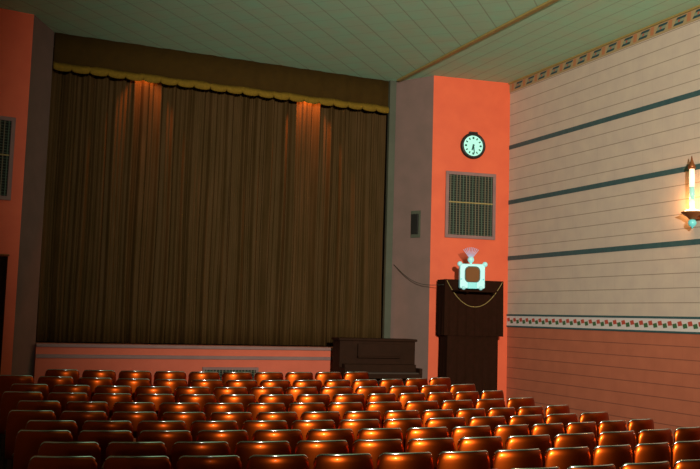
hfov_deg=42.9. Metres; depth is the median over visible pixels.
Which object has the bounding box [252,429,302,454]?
seat
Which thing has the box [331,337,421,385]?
upright piano
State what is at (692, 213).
wall sconce
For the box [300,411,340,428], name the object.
seat
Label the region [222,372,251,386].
seat
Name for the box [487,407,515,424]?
seat
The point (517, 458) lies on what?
seat
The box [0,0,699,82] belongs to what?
ceiling
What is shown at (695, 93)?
trim
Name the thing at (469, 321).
cabinet
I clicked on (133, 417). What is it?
seat
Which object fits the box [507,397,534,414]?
seat
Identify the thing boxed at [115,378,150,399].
seat
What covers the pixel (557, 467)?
seat
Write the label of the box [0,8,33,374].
wall
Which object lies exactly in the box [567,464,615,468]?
seat
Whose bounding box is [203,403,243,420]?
seat
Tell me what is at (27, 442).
seat
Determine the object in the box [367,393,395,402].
seat
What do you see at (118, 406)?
seat
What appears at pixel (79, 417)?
seat
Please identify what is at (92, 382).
seat
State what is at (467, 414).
seat
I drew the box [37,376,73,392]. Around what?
seat
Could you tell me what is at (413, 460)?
seat
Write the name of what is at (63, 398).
seat
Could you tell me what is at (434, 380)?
seat
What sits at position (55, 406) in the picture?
seat
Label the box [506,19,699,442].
wall
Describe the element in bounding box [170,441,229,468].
seat
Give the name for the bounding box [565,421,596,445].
seat
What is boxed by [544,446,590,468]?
seat
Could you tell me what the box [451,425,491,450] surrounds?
seat
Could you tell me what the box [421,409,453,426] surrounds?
seat
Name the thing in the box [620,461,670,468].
seat
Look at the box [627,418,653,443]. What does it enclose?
seat
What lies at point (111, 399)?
seat
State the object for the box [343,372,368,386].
seat
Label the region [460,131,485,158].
wall clock
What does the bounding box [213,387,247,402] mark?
seat
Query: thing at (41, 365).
wall
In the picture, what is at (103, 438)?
seat
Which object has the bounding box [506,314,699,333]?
trim
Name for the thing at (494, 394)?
seat
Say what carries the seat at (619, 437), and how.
on the floor at (9, 462)
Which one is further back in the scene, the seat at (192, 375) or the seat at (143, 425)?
the seat at (192, 375)
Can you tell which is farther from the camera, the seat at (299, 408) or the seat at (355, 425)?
the seat at (299, 408)
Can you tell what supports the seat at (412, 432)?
on the floor at (9, 462)
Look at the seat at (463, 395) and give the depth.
13.00 m
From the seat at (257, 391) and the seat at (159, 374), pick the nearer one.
the seat at (257, 391)
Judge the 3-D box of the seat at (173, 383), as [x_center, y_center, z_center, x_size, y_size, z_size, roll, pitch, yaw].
[-2.675,2.529,13.018,0.535,0.854,0.547,3,-6,-17]
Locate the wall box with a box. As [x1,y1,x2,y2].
[411,210,420,237]
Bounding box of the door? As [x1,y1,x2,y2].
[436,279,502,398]
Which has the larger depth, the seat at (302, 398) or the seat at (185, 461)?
the seat at (302, 398)
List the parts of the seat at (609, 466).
backrest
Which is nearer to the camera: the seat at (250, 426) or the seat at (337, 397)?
the seat at (250, 426)
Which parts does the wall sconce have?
lamp shade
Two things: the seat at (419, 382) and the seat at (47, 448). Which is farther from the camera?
the seat at (419, 382)
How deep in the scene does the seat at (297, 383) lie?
13.54 m
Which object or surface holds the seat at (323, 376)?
on the floor at (9, 462)
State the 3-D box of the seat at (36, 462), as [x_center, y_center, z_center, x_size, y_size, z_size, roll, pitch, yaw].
[-2.165,2.061,6.691,0.535,0.854,0.547,2,-5,-9]
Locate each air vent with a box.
[0,116,15,199]
[202,367,258,379]
[445,171,495,239]
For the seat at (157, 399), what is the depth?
11.19 m
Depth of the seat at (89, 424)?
8.79 m
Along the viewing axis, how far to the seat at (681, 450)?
8.33 m
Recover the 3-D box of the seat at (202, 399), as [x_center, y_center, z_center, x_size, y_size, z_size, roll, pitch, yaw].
[-2.039,2.482,11.549,0.535,0.854,0.547,3,-6,-17]
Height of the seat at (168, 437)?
0.854 m
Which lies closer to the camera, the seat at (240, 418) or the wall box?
the seat at (240, 418)
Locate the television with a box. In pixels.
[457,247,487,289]
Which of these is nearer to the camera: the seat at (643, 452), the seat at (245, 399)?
the seat at (643, 452)
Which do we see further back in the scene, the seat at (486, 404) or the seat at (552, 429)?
the seat at (486, 404)
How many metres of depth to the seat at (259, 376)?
14.12 m
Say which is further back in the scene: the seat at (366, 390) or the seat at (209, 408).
the seat at (366, 390)
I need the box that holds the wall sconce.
[681,156,699,227]
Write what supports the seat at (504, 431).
on the floor at (9, 462)
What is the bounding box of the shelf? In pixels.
[452,290,497,293]
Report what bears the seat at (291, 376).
on the floor at (9, 462)
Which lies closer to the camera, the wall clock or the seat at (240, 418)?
the seat at (240, 418)
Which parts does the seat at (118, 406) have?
backrest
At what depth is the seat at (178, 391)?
12.10 m
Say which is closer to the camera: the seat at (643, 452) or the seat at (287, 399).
the seat at (643, 452)
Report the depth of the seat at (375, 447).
7.87 m
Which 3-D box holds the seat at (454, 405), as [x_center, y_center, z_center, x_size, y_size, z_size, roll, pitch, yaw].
[1.333,2.663,12.121,0.582,0.854,0.547,5,-6,-30]
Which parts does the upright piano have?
lid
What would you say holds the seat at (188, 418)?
on the floor at (9, 462)
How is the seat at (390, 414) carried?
on the floor at (9, 462)
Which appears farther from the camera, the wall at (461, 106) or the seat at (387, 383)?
the wall at (461, 106)
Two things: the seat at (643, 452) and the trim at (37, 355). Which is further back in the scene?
the trim at (37, 355)
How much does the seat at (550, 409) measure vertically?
0.854 m
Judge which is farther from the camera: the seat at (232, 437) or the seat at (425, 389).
the seat at (425, 389)
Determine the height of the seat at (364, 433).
0.854 m
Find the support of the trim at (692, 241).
attached to the wall at (665, 281)
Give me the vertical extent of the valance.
0.691 m
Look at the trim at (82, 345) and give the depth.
15.99 m
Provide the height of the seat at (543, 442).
0.854 m
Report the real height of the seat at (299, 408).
0.854 m
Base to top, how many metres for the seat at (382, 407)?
0.854 m
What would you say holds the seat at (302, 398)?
on the floor at (9, 462)
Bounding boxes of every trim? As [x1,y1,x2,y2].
[35,343,332,350]
[36,354,332,359]
[382,80,396,337]
[397,0,558,81]
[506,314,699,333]
[508,5,699,92]
[508,164,699,204]
[508,239,699,259]
[509,90,699,149]
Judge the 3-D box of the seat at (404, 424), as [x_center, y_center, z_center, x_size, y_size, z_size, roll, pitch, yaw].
[0.487,2.456,9.921,0.535,0.854,0.547,4,-6,-23]
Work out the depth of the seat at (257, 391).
12.44 m
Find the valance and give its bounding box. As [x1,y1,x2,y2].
[53,32,388,112]
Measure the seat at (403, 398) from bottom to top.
0.854 m
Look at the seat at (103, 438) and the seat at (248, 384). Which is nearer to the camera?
the seat at (103, 438)
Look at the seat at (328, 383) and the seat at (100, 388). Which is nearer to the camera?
the seat at (100, 388)
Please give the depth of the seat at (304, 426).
9.33 m
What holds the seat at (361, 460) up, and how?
on the floor at (9, 462)
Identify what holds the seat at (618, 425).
on the floor at (9, 462)
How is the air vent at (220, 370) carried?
in the wall at (41, 365)
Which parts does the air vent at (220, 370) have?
frame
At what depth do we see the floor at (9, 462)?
11.13 m
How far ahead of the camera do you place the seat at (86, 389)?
11.73 m
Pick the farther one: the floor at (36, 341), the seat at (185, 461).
the floor at (36, 341)
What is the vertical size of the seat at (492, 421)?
0.854 m
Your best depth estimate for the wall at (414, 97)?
17.83 m
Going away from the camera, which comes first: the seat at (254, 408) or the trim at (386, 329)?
the seat at (254, 408)
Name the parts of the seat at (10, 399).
backrest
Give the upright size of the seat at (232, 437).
0.854 m
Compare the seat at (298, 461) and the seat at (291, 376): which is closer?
the seat at (298, 461)
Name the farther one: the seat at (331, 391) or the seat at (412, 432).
the seat at (331, 391)
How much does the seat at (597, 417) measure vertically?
0.854 m
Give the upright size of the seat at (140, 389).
0.854 m
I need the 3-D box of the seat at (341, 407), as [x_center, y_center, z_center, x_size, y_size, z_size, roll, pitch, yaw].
[-0.150,2.554,11.385,0.535,0.854,0.547,4,-6,-23]
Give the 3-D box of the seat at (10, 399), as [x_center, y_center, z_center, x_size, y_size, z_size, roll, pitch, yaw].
[-4.077,2.365,11.084,0.535,0.854,0.547,2,-5,-9]
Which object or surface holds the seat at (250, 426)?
on the floor at (9, 462)
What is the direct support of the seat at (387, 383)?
on the floor at (9, 462)
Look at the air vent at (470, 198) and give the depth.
17.75 m
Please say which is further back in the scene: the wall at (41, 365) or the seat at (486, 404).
the wall at (41, 365)
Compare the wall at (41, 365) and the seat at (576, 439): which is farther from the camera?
the wall at (41, 365)
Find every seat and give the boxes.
[0,375,33,406]
[0,391,43,458]
[3,410,55,468]
[10,383,48,400]
[11,400,60,468]
[12,430,72,468]
[25,420,77,441]
[28,455,96,468]
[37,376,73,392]
[38,441,100,468]
[45,369,79,384]
[47,392,87,412]
[52,385,90,400]
[60,411,106,439]
[65,401,108,420]
[77,377,112,400]
[77,430,132,468]
[82,370,115,385]
[82,420,132,433]
[92,393,131,417]
[94,385,131,395]
[101,441,166,468]
[103,456,170,468]
[109,402,155,420]
[111,411,157,437]
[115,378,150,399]
[118,371,151,385]
[132,386,171,401]
[133,421,186,441]
[135,394,174,416]
[138,430,191,460]
[152,371,185,385]
[153,379,187,394]
[158,402,200,420]
[161,412,205,430]
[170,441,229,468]
[174,387,210,402]
[176,455,241,468]
[177,394,215,411]
[188,372,219,386]
[190,380,222,393]
[190,420,238,441]
[196,430,248,454]
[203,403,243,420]
[209,412,252,429]
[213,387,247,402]
[219,394,255,411]
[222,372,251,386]
[225,380,257,393]
[234,441,290,468]
[242,420,287,440]
[246,454,309,468]
[247,403,285,419]
[250,387,283,402]
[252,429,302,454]
[254,372,283,386]
[256,412,297,429]
[258,394,293,411]
[260,380,290,393]
[285,372,312,386]
[285,387,317,402]
[288,402,325,419]
[291,420,335,439]
[292,380,321,393]
[295,440,348,468]
[296,394,330,410]
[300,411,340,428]
[306,429,354,453]
[313,453,373,468]
[315,372,341,386]
[320,387,352,402]
[324,380,350,386]
[328,402,363,419]
[332,394,365,410]
[338,419,380,440]
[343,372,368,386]
[343,411,381,427]
[352,379,377,393]
[352,439,403,468]
[355,386,386,410]
[357,428,403,446]
[366,401,402,427]
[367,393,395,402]
[377,452,433,468]
[379,379,403,392]
[383,410,419,420]
[383,418,422,452]
[388,386,418,400]
[398,393,425,409]
[404,401,438,418]
[405,378,427,392]
[405,427,448,452]
[406,437,454,468]
[420,385,447,400]
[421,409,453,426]
[425,417,465,437]
[427,392,452,408]
[429,377,450,391]
[436,450,489,468]
[441,400,473,416]
[450,384,475,399]
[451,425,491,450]
[454,391,479,408]
[455,408,485,425]
[457,436,503,468]
[468,416,506,435]
[475,398,505,415]
[481,390,503,398]
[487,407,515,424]
[492,448,542,468]
[493,424,529,449]
[505,434,551,467]
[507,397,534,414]
[508,414,543,434]
[511,466,559,468]
[517,406,543,420]
[531,423,564,447]
[544,405,569,423]
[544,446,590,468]
[545,413,577,433]
[553,432,595,465]
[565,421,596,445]
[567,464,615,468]
[579,411,608,437]
[592,444,632,468]
[597,420,626,445]
[597,430,636,458]
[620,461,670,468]
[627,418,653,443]
[633,442,670,466]
[637,428,672,453]
[671,440,699,468]
[673,459,699,468]
[674,426,699,441]
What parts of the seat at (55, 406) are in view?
backrest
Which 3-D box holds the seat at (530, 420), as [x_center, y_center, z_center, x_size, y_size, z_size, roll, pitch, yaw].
[1.970,2.568,10.656,0.582,0.854,0.547,5,-6,-30]
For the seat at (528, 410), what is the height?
0.854 m
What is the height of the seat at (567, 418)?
0.854 m
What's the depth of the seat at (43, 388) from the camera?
11.63 m
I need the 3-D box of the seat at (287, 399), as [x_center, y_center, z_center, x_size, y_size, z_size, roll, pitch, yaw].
[-1.063,2.544,11.879,0.535,0.854,0.547,4,-6,-21]
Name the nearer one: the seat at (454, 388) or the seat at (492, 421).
the seat at (492, 421)
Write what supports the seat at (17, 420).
on the floor at (9, 462)
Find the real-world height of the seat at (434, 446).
0.854 m
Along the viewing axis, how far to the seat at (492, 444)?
8.24 m
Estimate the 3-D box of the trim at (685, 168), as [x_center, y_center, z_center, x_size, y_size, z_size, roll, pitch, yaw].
[7.215,-1.387,8.792,0.012,0.084,20.120,4,-6,-23]
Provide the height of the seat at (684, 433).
0.854 m
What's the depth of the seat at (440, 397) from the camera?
12.73 m
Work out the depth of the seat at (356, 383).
13.97 m
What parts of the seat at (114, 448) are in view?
backrest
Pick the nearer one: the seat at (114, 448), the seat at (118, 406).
the seat at (114, 448)
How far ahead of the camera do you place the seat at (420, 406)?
11.63 m
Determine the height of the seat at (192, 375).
0.854 m
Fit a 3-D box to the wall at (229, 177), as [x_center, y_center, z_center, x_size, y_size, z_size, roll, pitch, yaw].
[-3.001,0.212,18.474,11.300,6.900,0.200,4,-6,-23]
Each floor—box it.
[0,418,544,468]
[36,341,332,346]
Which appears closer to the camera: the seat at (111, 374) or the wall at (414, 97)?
the seat at (111, 374)
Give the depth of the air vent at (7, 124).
14.42 m
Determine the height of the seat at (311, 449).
0.854 m
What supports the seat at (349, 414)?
on the floor at (9, 462)
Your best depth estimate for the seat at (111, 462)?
6.57 m
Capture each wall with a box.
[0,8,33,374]
[11,15,53,375]
[33,346,332,384]
[36,177,229,342]
[381,75,433,380]
[428,75,509,405]
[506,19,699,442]
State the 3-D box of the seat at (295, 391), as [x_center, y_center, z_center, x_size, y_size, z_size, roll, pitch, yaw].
[-0.786,2.613,12.853,0.535,0.854,0.547,4,-6,-23]
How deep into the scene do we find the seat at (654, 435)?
9.26 m
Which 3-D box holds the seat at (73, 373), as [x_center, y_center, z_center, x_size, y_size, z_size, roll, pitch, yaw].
[-4.351,2.446,13.413,0.535,0.854,0.547,3,-5,-11]
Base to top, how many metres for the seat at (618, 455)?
0.854 m
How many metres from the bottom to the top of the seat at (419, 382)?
0.854 m
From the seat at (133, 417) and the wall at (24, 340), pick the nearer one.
the seat at (133, 417)
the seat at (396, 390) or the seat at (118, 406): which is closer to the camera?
the seat at (118, 406)
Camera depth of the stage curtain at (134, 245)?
16.36 m
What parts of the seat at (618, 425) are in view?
backrest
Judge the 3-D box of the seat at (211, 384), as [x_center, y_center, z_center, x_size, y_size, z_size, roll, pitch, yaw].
[-2.184,2.562,13.175,0.535,0.854,0.547,3,-6,-19]
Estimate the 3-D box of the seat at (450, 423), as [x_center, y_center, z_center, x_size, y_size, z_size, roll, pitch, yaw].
[0.975,2.491,10.140,0.582,0.854,0.547,4,-6,-25]
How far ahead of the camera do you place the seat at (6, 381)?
12.33 m
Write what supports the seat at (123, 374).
on the floor at (9, 462)
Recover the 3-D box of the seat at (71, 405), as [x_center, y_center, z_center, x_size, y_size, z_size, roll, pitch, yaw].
[-3.110,2.371,10.467,0.535,0.854,0.547,3,-5,-11]
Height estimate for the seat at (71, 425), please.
0.854 m
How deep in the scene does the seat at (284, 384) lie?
13.33 m
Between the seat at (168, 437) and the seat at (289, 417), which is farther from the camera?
the seat at (289, 417)
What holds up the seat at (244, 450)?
on the floor at (9, 462)
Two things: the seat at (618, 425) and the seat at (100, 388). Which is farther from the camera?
the seat at (100, 388)
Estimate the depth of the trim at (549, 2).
15.22 m
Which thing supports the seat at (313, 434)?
on the floor at (9, 462)
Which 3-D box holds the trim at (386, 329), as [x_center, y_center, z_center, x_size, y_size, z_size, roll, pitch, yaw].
[0.800,-0.443,18.061,0.140,5.455,0.080,4,-6,-23]
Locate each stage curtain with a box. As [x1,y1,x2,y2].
[36,49,232,343]
[222,93,385,345]
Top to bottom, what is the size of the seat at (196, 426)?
0.854 m
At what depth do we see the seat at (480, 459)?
7.27 m
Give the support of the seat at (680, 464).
on the floor at (9, 462)
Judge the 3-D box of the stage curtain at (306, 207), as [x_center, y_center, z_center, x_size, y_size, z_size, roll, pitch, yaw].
[-0.829,-0.427,17.744,3.336,5.240,0.199,4,-6,-23]
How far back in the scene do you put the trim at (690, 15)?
15.33 m

